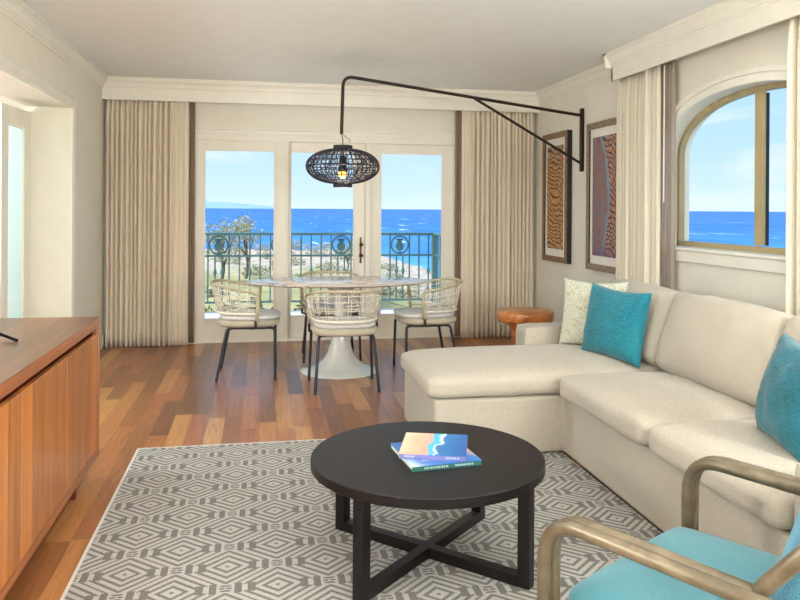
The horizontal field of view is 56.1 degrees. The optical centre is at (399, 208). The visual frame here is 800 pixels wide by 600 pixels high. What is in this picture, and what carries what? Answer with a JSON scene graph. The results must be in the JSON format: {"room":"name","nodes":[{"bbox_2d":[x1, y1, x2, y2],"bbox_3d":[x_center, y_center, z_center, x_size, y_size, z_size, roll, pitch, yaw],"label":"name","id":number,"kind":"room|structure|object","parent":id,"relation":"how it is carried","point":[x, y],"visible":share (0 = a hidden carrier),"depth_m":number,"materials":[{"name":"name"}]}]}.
{"room":"hotel room","nodes":[
{"label":"hotel room","id":0,"kind":"room"},
{"bbox_2d":[0,95,25,109],"bbox_3d":[-4.139,0.028,4.926,2.665,2.610,4.800,0,0,-11],"label":"wall","id":1,"kind":"structure","parent":0,"point":[5,100],"depth_m":7.33,"materials":[{"name":"paint"}]},
{"bbox_2d":[0,12,104,335],"bbox_3d":[-2.201,0.041,2.713,0.335,2.610,9.340,0,0,-11],"label":"wall","id":2,"kind":"structure","parent":0,"point":[50,159],"depth_m":6.01,"materials":[{"name":"paint"}]},
{"bbox_2d":[0,102,30,317],"bbox_3d":[-2.923,0.276,5.672,0.078,2.090,0.561,0,0,-11],"label":"door","id":3,"kind":"structure","parent":2,"relation":"in","point":[15,123],"depth_m":5.68,"materials":[{"name":"paint"}]},
{"bbox_2d":[0,55,77,316],"bbox_3d":[-2.384,0.226,4.711,0.040,2.237,2.835,0,0,-11],"label":"trim","id":4,"kind":"structure","parent":2,"relation":"attached to","point":[8,67],"depth_m":6.01,"materials":[{"name":"paint"}]},
{"bbox_2d":[0,0,107,87],"bbox_3d":[-1.984,-1.205,2.666,0.060,0.115,9.170,0,0,-11],"label":"trim","id":5,"kind":"structure","parent":2,"relation":"attached to","point":[16,11],"depth_m":5.28,"materials":[{"name":"paint"}]},
{"bbox_2d":[100,333,104,349],"bbox_3d":[-2.776,1.277,6.720,0.016,0.130,1.255,0,0,-11],"label":"baseboard","id":6,"kind":"structure","parent":2,"relation":"attached to","point":[102,337],"depth_m":7.21,"materials":[{"name":"paint"}]},
{"bbox_2d":[205,309,394,317],"bbox_3d":[-2.018,1.457,8.852,5.690,0.180,2.300,0,0,-11],"label":"floor","id":7,"kind":"structure","parent":0,"point":[383,311],"depth_m":9.87,"materials":[{"name":"tile"}]},
{"bbox_2d":[205,232,440,306],"bbox_3d":[-2.050,0.839,8.812,5.605,1.055,2.195,0,0,-11],"label":"balcony railing","id":8,"kind":"object","parent":7,"relation":"on","point":[436,245],"visible":0.38,"depth_m":10.07,"materials":[{"name":"teal metal"}]},
{"bbox_2d":[104,100,534,343],"bbox_3d":[-0.686,0.051,7.837,4.760,2.610,0.180,0,0,-11],"label":"wall","id":9,"kind":"structure","parent":0,"point":[221,115],"depth_m":7.71,"materials":[{"name":"paint"}]},
{"bbox_2d":[188,102,194,342],"bbox_3d":[-2.064,0.111,7.439,0.058,2.432,0.028,0,0,-11],"label":"sheer curtain","id":10,"kind":"object","parent":9,"relation":"hanging from","point":[192,104],"visible":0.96,"depth_m":7.43,"materials":[{"name":"brown fabric"}]},
{"bbox_2d":[196,140,285,339],"bbox_3d":[-1.609,0.315,7.606,0.884,2.010,0.051,0,0,-11],"label":"door","id":11,"kind":"structure","parent":9,"relation":"in","point":[206,328],"depth_m":7.58,"materials":[{"name":"paint"}]},
{"bbox_2d":[189,127,454,142],"bbox_3d":[-0.722,-0.762,7.719,2.825,0.095,0.036,0,0,-11],"label":"trim","id":12,"kind":"structure","parent":9,"relation":"attached to","point":[199,131],"depth_m":7.70,"materials":[{"name":"paint"}]},
{"bbox_2d":[193,136,454,343],"bbox_3d":[-0.748,0.325,7.819,2.705,2.080,0.174,0,0,-11],"label":"trim","id":13,"kind":"structure","parent":9,"relation":"attached to","point":[367,143],"depth_m":7.75,"materials":[{"name":"paint"}]},
{"bbox_2d":[287,142,364,336],"bbox_3d":[-0.759,0.320,7.773,0.795,2.010,0.110,0,0,-11],"label":"door","id":14,"kind":"structure","parent":9,"relation":"in","point":[295,322],"depth_m":7.80,"materials":[{"name":"paint"}]},
{"bbox_2d":[370,144,453,335],"bbox_3d":[0.121,0.326,7.946,0.900,2.010,0.051,0,0,-11],"label":"door","id":15,"kind":"structure","parent":9,"relation":"in","point":[385,321],"depth_m":7.92,"materials":[{"name":"paint"}]},
{"bbox_2d":[454,111,461,335],"bbox_3d":[0.618,0.128,7.932,0.072,2.432,0.036,0,0,-11],"label":"sheer curtain","id":16,"kind":"object","parent":9,"relation":"hanging from","point":[458,126],"visible":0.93,"depth_m":7.92,"materials":[{"name":"brown fabric"}]},
{"bbox_2d":[4,336,663,599],"bbox_3d":[-1.203,1.382,2.972,7.540,0.060,9.720,0,0,-11],"label":"floor","id":17,"kind":"structure","parent":0,"point":[151,396],"depth_m":5.16,"materials":[{"name":"brown wood"}]},
{"bbox_2d":[0,316,99,599],"bbox_3d":[-1.626,0.950,2.521,0.658,0.800,2.550,0,0,-11],"label":"credenza","id":18,"kind":"object","parent":17,"relation":"on","point":[50,377],"visible":1,"depth_m":2.91,"materials":[{"name":"brown wood"}]},
{"bbox_2d":[0,332,17,341],"bbox_3d":[-1.687,0.099,2.542,0.422,0.900,1.625,0,0,-11],"label":"television","id":19,"kind":"object","parent":18,"relation":"on","point":[1,334],"visible":1,"depth_m":3.12,"materials":[{"name":"black plastic"}]},
{"bbox_2d":[210,279,280,381],"bbox_3d":[-1.261,0.970,6.136,0.569,0.769,0.595,0,0,-9],"label":"dining chair","id":20,"kind":"object","parent":17,"relation":"on","point":[242,319],"visible":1,"depth_m":5.93,"materials":[{"name":"wicker"}]},
{"bbox_2d":[220,309,280,320],"bbox_3d":[-1.220,0.860,6.143,0.487,0.043,0.476,0,0,-9],"label":"seat cushion","id":21,"kind":"object","parent":20,"relation":"on","point":[264,314],"depth_m":5.95,"materials":[{"name":"white fabric"}]},
{"bbox_2d":[300,271,362,362],"bbox_3d":[-0.640,0.974,6.883,0.595,0.769,0.569,0,0,-11],"label":"dining chair","id":22,"kind":"object","parent":17,"relation":"on","point":[302,299],"visible":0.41,"depth_m":6.73,"materials":[{"name":"wicker"}]},
{"bbox_2d":[304,299,356,308],"bbox_3d":[-0.632,0.864,6.842,0.476,0.043,0.487,0,0,-11],"label":"seat cushion","id":23,"kind":"object","parent":22,"relation":"on","point":[321,305],"depth_m":6.70,"materials":[{"name":"white fabric"}]},
{"bbox_2d":[247,276,430,378],"bbox_3d":[-0.500,0.981,6.301,1.544,0.752,0.865,0,0,-11],"label":"dining table","id":24,"kind":"object","parent":17,"relation":"on","point":[340,361],"visible":0.86,"depth_m":6.20,"materials":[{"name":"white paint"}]},
{"bbox_2d":[305,289,382,394],"bbox_3d":[-0.424,0.975,5.722,0.595,0.769,0.569,0,0,-11],"label":"dining chair","id":25,"kind":"object","parent":17,"relation":"on","point":[324,326],"visible":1,"depth_m":5.54,"materials":[{"name":"wicker"}]},
{"bbox_2d":[312,316,375,328],"bbox_3d":[-0.431,0.866,5.763,0.476,0.043,0.487,0,0,-11],"label":"seat cushion","id":26,"kind":"object","parent":25,"relation":"on","point":[366,323],"depth_m":5.57,"materials":[{"name":"white fabric"}]},
{"bbox_2d":[60,439,662,599],"bbox_3d":[0.045,1.354,2.420,2.328,0.012,4.038,0,0,-11],"label":"area rug","id":27,"kind":"object","parent":17,"relation":"on","point":[236,521],"visible":0.48,"depth_m":3.10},
{"bbox_2d":[310,421,545,599],"bbox_3d":[0.105,1.151,2.920,0.904,0.394,0.904,0,0,-11],"label":"coffee table","id":28,"kind":"object","parent":27,"relation":"on","point":[359,464],"visible":0.98,"depth_m":2.73,"materials":[{"name":"black wood"}]},
{"bbox_2d":[390,442,481,471],"bbox_3d":[0.133,0.943,2.889,0.272,0.020,0.286,0,0,-17],"label":"book","id":29,"kind":"object","parent":28,"relation":"on","point":[415,465],"visible":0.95,"depth_m":2.77,"materials":[{"name":"paper"}]},
{"bbox_2d":[399,432,467,461],"bbox_3d":[0.135,0.923,2.917,0.250,0.020,0.263,0,0,7],"label":"book","id":30,"kind":"object","parent":29,"relation":"on","point":[423,446],"visible":1,"depth_m":2.87,"materials":[{"name":"paper"}]},
{"bbox_2d":[537,455,799,599],"bbox_3d":[0.918,0.894,1.821,1.107,0.920,1.114,0,0,-11],"label":"lounge chair","id":31,"kind":"object","parent":27,"relation":"on","point":[684,562],"visible":1,"depth_m":1.88,"materials":[{"name":"teal fabric"}]},
{"bbox_2d":[568,526,777,599],"bbox_3d":[0.821,1.031,1.938,0.626,0.169,0.570,0,0,-42],"label":"seat cushion","id":32,"kind":"object","parent":31,"relation":"on","point":[622,578],"depth_m":1.98,"materials":[{"name":"teal fabric"}]},
{"bbox_2d":[769,498,799,599],"bbox_3d":[1.054,0.684,1.694,0.630,0.498,0.264,0,0,-42],"label":"cushion","id":33,"kind":"object","parent":31,"relation":"on","point":[791,590],"depth_m":1.54,"materials":[{"name":"teal fabric"}]},
{"bbox_2d":[393,277,462,364],"bbox_3d":[0.236,0.980,6.337,0.570,0.769,0.595,0,0,-12],"label":"dining chair","id":34,"kind":"object","parent":17,"relation":"on","point":[423,316],"visible":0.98,"depth_m":6.15,"materials":[{"name":"wicker"}]},
{"bbox_2d":[393,307,453,317],"bbox_3d":[0.196,0.870,6.328,0.487,0.043,0.476,0,0,-12],"label":"seat cushion","id":35,"kind":"object","parent":34,"relation":"on","point":[405,312],"depth_m":6.16,"materials":[{"name":"white fabric"}]},
{"bbox_2d":[497,307,553,344],"bbox_3d":[1.050,1.110,6.320,0.491,0.513,0.489,0,0,-11],"label":"table","id":36,"kind":"object","parent":17,"relation":"on","point":[513,316],"visible":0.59,"depth_m":6.18,"materials":[{"name":"brown wood"}]},
{"bbox_2d":[401,278,799,558],"bbox_3d":[1.109,0.903,3.681,1.789,0.899,3.078,0,0,-11],"label":"sectional sofa","id":37,"kind":"object","parent":17,"relation":"on","point":[692,395],"visible":0.79,"depth_m":3.67,"materials":[{"name":"fabric"}]},
{"bbox_2d":[401,344,662,397],"bbox_3d":[0.819,0.945,4.545,1.536,0.178,0.847,0,0,-11],"label":"cushion","id":38,"kind":"object","parent":37,"relation":"on","point":[526,370],"depth_m":4.22,"materials":[{"name":"fabric"}]},
{"bbox_2d":[559,278,628,343],"bbox_3d":[1.237,0.673,4.804,0.439,0.467,0.269,0,0,38],"label":"throw pillow","id":39,"kind":"object","parent":37,"relation":"on","point":[576,293],"visible":0.56,"depth_m":4.80,"materials":[{"name":"fabric"}]},
{"bbox_2d":[581,283,651,367],"bbox_3d":[1.277,0.679,4.451,0.272,0.474,0.498,0,0,-28],"label":"throw pillow","id":40,"kind":"object","parent":37,"relation":"on","point":[616,321],"visible":1,"depth_m":4.33,"materials":[{"name":"teal fabric"}]},
{"bbox_2d":[608,278,682,366],"bbox_3d":[1.504,0.704,4.672,0.360,0.495,0.837,0,0,-11],"label":"cushion","id":41,"kind":"object","parent":37,"relation":"on","point":[662,297],"depth_m":4.31,"materials":[{"name":"fabric"}]},
{"bbox_2d":[560,371,755,446],"bbox_3d":[1.338,0.956,3.723,0.811,0.164,0.962,0,0,-11],"label":"seat cushion","id":42,"kind":"object","parent":37,"relation":"on","point":[629,404],"depth_m":3.53,"materials":[{"name":"fabric"}]},
{"bbox_2d":[648,419,799,529],"bbox_3d":[1.501,0.957,2.844,0.816,0.164,0.851,0,0,-11],"label":"seat cushion","id":43,"kind":"object","parent":37,"relation":"on","point":[677,444],"depth_m":2.77,"materials":[{"name":"fabric"}]},
{"bbox_2d":[655,292,795,406],"bbox_3d":[1.663,0.707,3.813,0.361,0.497,0.934,0,0,-11],"label":"cushion","id":44,"kind":"object","parent":37,"relation":"on","point":[723,347],"depth_m":3.66,"materials":[{"name":"fabric"}]},
{"bbox_2d":[755,333,799,461],"bbox_3d":[1.477,0.697,2.803,0.285,0.444,0.449,0,0,6],"label":"throw pillow","id":45,"kind":"object","parent":37,"relation":"on","point":[777,413],"visible":0.98,"depth_m":2.75,"materials":[{"name":"teal fabric"}]},
{"bbox_2d":[782,316,799,342],"bbox_3d":[1.824,0.705,2.927,0.367,0.493,0.898,0,0,-11],"label":"cushion","id":46,"kind":"object","parent":37,"relation":"on","point":[790,325],"depth_m":3.27,"materials":[{"name":"fabric"}]},
{"bbox_2d":[20,0,723,91],"bbox_3d":[-1.185,-1.333,2.972,7.540,0.150,9.720,0,0,-11],"label":"ceiling","id":47,"kind":"structure","parent":0,"point":[503,45],"depth_m":5.44,"materials":[{"name":"paint"}]},
{"bbox_2d":[102,76,539,112],"bbox_3d":[-0.682,-1.147,7.588,4.420,0.215,0.072,0,0,-11],"label":"valance","id":48,"kind":"object","parent":47,"relation":"attached to","point":[115,87],"visible":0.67,"depth_m":7.53,"materials":[{"name":"paint"}]},
{"bbox_2d":[105,100,188,347],"bbox_3d":[-2.469,0.116,7.328,0.773,2.448,0.109,0,0,-11],"label":"curtain","id":49,"kind":"object","parent":48,"relation":"hanging from","point":[147,142],"visible":1,"depth_m":7.32,"materials":[{"name":"fabric"}]},
{"bbox_2d":[460,111,532,337],"bbox_3d":[1.034,0.139,7.980,0.788,2.448,0.109,0,0,-11],"label":"curtain","id":50,"kind":"object","parent":48,"relation":"hanging from","point":[496,153],"visible":0.97,"depth_m":7.97,"materials":[{"name":"fabric"}]},
{"bbox_2d":[603,0,799,81],"bbox_3d":[2.400,-1.124,2.502,0.220,0.220,7.225,0,0,-11],"label":"valance","id":51,"kind":"object","parent":47,"relation":"attached to","point":[726,20],"visible":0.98,"depth_m":4.77,"materials":[{"name":"paint"}]},
{"bbox_2d":[616,65,660,284],"bbox_3d":[1.808,0.136,5.730,0.100,2.412,0.633,0,0,-11],"label":"curtain","id":52,"kind":"object","parent":51,"relation":"hanging from","point":[638,146],"visible":0.61,"depth_m":5.67,"materials":[{"name":"fabric"}]},
{"bbox_2d":[663,65,664,201],"bbox_3d":[1.889,-0.538,5.365,0.010,0.980,0.010,0,0,-11],"label":"wand","id":53,"kind":"object","parent":51,"relation":"hanging from","point":[664,65],"visible":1,"depth_m":5.36,"materials":[{"name":"white plastic"}]},
{"bbox_2d":[660,59,675,287],"bbox_3d":[1.908,0.136,5.411,0.036,2.412,0.250,0,0,-11],"label":"sheer curtain","id":54,"kind":"object","parent":51,"relation":"hanging from","point":[667,213],"visible":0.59,"depth_m":5.34,"materials":[{"name":"beige fabric"}]},
{"bbox_2d":[785,15,799,315],"bbox_3d":[2.185,0.138,3.723,0.097,2.412,0.728,0,0,-11],"label":"curtain","id":55,"kind":"object","parent":51,"relation":"hanging from","point":[792,255],"visible":0.66,"depth_m":4.03,"materials":[{"name":"fabric"}]},
{"bbox_2d":[533,19,789,322],"bbox_3d":[2.407,0.071,3.571,0.200,2.610,9.340,0,0,-11],"label":"wall","id":56,"kind":"structure","parent":0,"point":[765,46],"depth_m":5.38,"materials":[{"name":"paint"}]},
{"bbox_2d":[305,76,583,187],"bbox_3d":[0.469,-0.646,6.479,2.552,0.943,0.622,0,0,-11],"label":"lamp","id":57,"kind":"object","parent":56,"relation":"attached to","point":[342,169],"visible":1,"depth_m":6.32,"materials":[{"name":"brown metal"}]},
{"bbox_2d":[337,156,347,171],"bbox_3d":[-0.481,-0.380,6.303,0.092,0.135,0.092,0,0,-11],"label":"socket","id":58,"kind":"object","parent":57,"relation":"attached to","point":[343,161],"depth_m":6.28,"materials":[{"name":"black plastic"}]},
{"bbox_2d":[542,130,571,263],"bbox_3d":[1.556,-0.115,7.455,0.053,1.280,0.630,0,0,-11],"label":"framed picture","id":59,"kind":"object","parent":56,"relation":"attached to","point":[556,167],"visible":0.98,"depth_m":7.39,"materials":[{"name":"brown wood"}]},
{"bbox_2d":[547,144,563,249],"bbox_3d":[1.540,-0.115,7.452,0.004,1.020,0.400,0,0,-11],"label":"art print","id":60,"kind":"object","parent":59,"relation":"attached to","point":[555,159],"depth_m":7.44},
{"bbox_2d":[536,63,610,102],"bbox_3d":[1.649,-1.182,6.976,0.060,0.115,2.025,0,0,-11],"label":"trim","id":61,"kind":"structure","parent":56,"relation":"attached to","point":[598,73],"depth_m":7.02,"materials":[{"name":"paint"}]},
{"bbox_2d":[585,117,616,273],"bbox_3d":[1.754,-0.109,6.389,0.053,1.290,0.680,0,0,-11],"label":"framed picture","id":62,"kind":"object","parent":56,"relation":"attached to","point":[601,136],"visible":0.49,"depth_m":6.43,"materials":[{"name":"brown wood"}]},
{"bbox_2d":[592,133,616,257],"bbox_3d":[1.739,-0.109,6.386,0.004,1.030,0.450,0,0,-11],"label":"art print","id":63,"kind":"object","parent":62,"relation":"attached to","point":[603,144],"depth_m":6.38},
{"bbox_2d":[675,245,784,273],"bbox_3d":[2.144,0.319,4.636,0.144,0.099,2.060,0,0,-11],"label":"trim","id":64,"kind":"structure","parent":56,"relation":"attached to","point":[763,262],"depth_m":4.68,"materials":[{"name":"paint"}]},
{"bbox_2d":[676,65,786,123],"bbox_3d":[2.093,-0.286,4.626,0.036,1.120,1.970,0,0,-11],"label":"trim","id":65,"kind":"structure","parent":56,"relation":"attached to","point":[769,72],"depth_m":4.70,"materials":[{"name":"paint"}]},
{"bbox_2d":[677,81,786,254],"bbox_3d":[2.225,-0.243,4.650,0.057,1.035,1.800,0,0,-11],"label":"window","id":66,"kind":"structure","parent":56,"relation":"in","point":[762,99],"depth_m":4.62,"materials":[{"name":"beige wood"}]},
{"label":"outside","id":67,"kind":"structure","parent":0,"visible":0},
{"bbox_2d":[205,249,439,311],"bbox_3d":[3.473,7.749,155.574,479.811,10.948,295.383,0,0,-11],"label":"ground","id":68,"kind":"structure","parent":67,"point":[234,268],"depth_m":123.91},
{"bbox_2d":[205,286,226,297],"bbox_3d":[-17.379,7.830,69.991,3.206,1.429,2.171,0,0,-11],"label":"bush","id":69,"kind":"object","parent":68,"relation":"on","point":[210,288],"visible":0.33,"depth_m":69.61,"materials":[{"name":"green plant"}]},
{"bbox_2d":[205,217,248,278],"bbox_3d":[-24.445,5.564,104.038,6.934,8.868,8.388,0,0,-11],"label":"tree","id":70,"kind":"object","parent":68,"relation":"on","point":[213,241],"visible":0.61,"depth_m":103.68,"materials":[{"name":"green plant"}]},
{"bbox_2d":[216,254,245,263],"bbox_3d":[-33.800,10.058,149.920,5.816,2.487,4.390,0,0,-11],"label":"bush","id":71,"kind":"object","parent":68,"relation":"on","point":[237,258],"visible":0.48,"depth_m":149.79,"materials":[{"name":"green plant"}]},
{"bbox_2d":[218,214,264,278],"bbox_3d":[-23.588,5.670,111.446,7.033,9.808,9.829,0,0,-11],"label":"tree","id":72,"kind":"object","parent":68,"relation":"on","point":[246,223],"visible":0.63,"depth_m":111.67,"materials":[{"name":"green plant"}]},
{"bbox_2d":[240,264,269,275],"bbox_3d":[-23.047,9.922,120.031,5.008,2.175,3.657,0,0,-11],"label":"bush","id":73,"kind":"object","parent":68,"relation":"on","point":[254,268],"visible":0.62,"depth_m":119.95,"materials":[{"name":"green plant"}]},
{"bbox_2d":[247,295,263,308],"bbox_3d":[-2.541,1.979,12.993,0.424,1.049,0.509,0,0,-11],"label":"shrub","id":74,"kind":"object","parent":68,"relation":"on","point":[261,305],"visible":0.03,"depth_m":13.00,"materials":[{"name":"green plant"}]},
{"bbox_2d":[252,243,269,250],"bbox_3d":[-37.762,10.570,204.965,5.490,2.331,3.785,0,0,-11],"label":"bush","id":75,"kind":"object","parent":68,"relation":"on","point":[265,245],"visible":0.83,"depth_m":204.54,"materials":[{"name":"green plant"}]},
{"bbox_2d":[255,249,272,258],"bbox_3d":[-29.888,10.389,169.998,5.920,2.648,4.305,0,0,-11],"label":"bush","id":76,"kind":"object","parent":68,"relation":"on","point":[263,252],"visible":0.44,"depth_m":169.47,"materials":[{"name":"green plant"}]},
{"bbox_2d":[292,257,305,265],"bbox_3d":[-20.975,10.585,149.993,4.482,2.063,3.388,0,0,-11],"label":"bush","id":77,"kind":"object","parent":68,"relation":"on","point":[297,259],"visible":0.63,"depth_m":149.81,"materials":[{"name":"green plant"}]},
{"bbox_2d":[292,239,309,250],"bbox_3d":[-29.203,10.298,210.099,8.311,3.602,5.669,0,0,-11],"label":"bush","id":78,"kind":"object","parent":68,"relation":"on","point":[293,245],"visible":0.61,"depth_m":209.65,"materials":[{"name":"green plant"}]},
{"bbox_2d":[304,246,329,256],"bbox_3d":[-19.717,10.321,179.924,6.502,3.049,5.045,0,0,-11],"label":"bush","id":79,"kind":"object","parent":68,"relation":"on","point":[313,247],"visible":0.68,"depth_m":179.63,"materials":[{"name":"green plant"}]},
{"bbox_2d":[315,242,334,249],"bbox_3d":[-21.086,10.709,212.030,5.746,2.790,4.291,0,0,-11],"label":"bush","id":80,"kind":"object","parent":68,"relation":"on","point":[324,245],"visible":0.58,"depth_m":211.44,"materials":[{"name":"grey plant"}]},
{"bbox_2d":[316,261,343,270],"bbox_3d":[-12.208,10.071,130.033,4.935,2.087,3.633,0,0,-11],"label":"bush","id":81,"kind":"object","parent":68,"relation":"on","point":[328,263],"visible":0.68,"depth_m":129.89,"materials":[{"name":"green plant"}]},
{"bbox_2d":[336,240,352,270],"bbox_3d":[-9.068,8.133,130.571,4.284,5.574,5.060,0,0,-11],"label":"tree","id":82,"kind":"object","parent":68,"relation":"on","point":[346,257],"visible":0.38,"depth_m":130.01,"materials":[{"name":"green plant"}]},
{"bbox_2d":[381,287,397,295],"bbox_3d":[-1.582,8.066,74.946,2.869,1.350,2.166,0,0,-11],"label":"bush","id":83,"kind":"object","parent":68,"relation":"on","point":[383,289],"visible":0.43,"depth_m":74.75,"materials":[{"name":"green plant"}]},
{"bbox_2d":[381,263,398,270],"bbox_3d":[-2.005,11.028,140.026,3.995,1.813,2.875,0,0,-11],"label":"bush","id":84,"kind":"object","parent":68,"relation":"on","point":[387,265],"visible":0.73,"depth_m":139.69,"materials":[{"name":"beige plant"}]},
{"bbox_2d":[385,273,401,276],"bbox_3d":[-1.224,10.225,110.052,4.021,1.938,2.992,0,0,-11],"label":"bush","id":85,"kind":"object","parent":68,"relation":"on","point":[387,274],"visible":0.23,"depth_m":110.07,"materials":[{"name":"green plant"}]},
{"bbox_2d":[387,286,417,297],"bbox_3d":[0.170,10.326,91.998,4.093,1.879,3.034,0,0,-11],"label":"bush","id":86,"kind":"object","parent":68,"relation":"on","point":[399,292],"visible":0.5,"depth_m":91.67,"materials":[{"name":"green plant"}]},
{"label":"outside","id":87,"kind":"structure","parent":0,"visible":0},
{"bbox_2d":[205,208,785,275],"bbox_3d":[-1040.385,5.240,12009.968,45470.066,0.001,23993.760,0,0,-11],"label":"sea","id":88,"kind":"structure","parent":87,"point":[726,227],"depth_m":544.18,"materials":[{"name":"liquid"}]},
{"bbox_2d":[205,201,291,208],"bbox_3d":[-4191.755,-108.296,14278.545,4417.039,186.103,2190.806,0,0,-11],"label":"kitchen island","id":89,"kind":"object","parent":88,"relation":"on","point":[208,204],"visible":0.3,"depth_m":8883.94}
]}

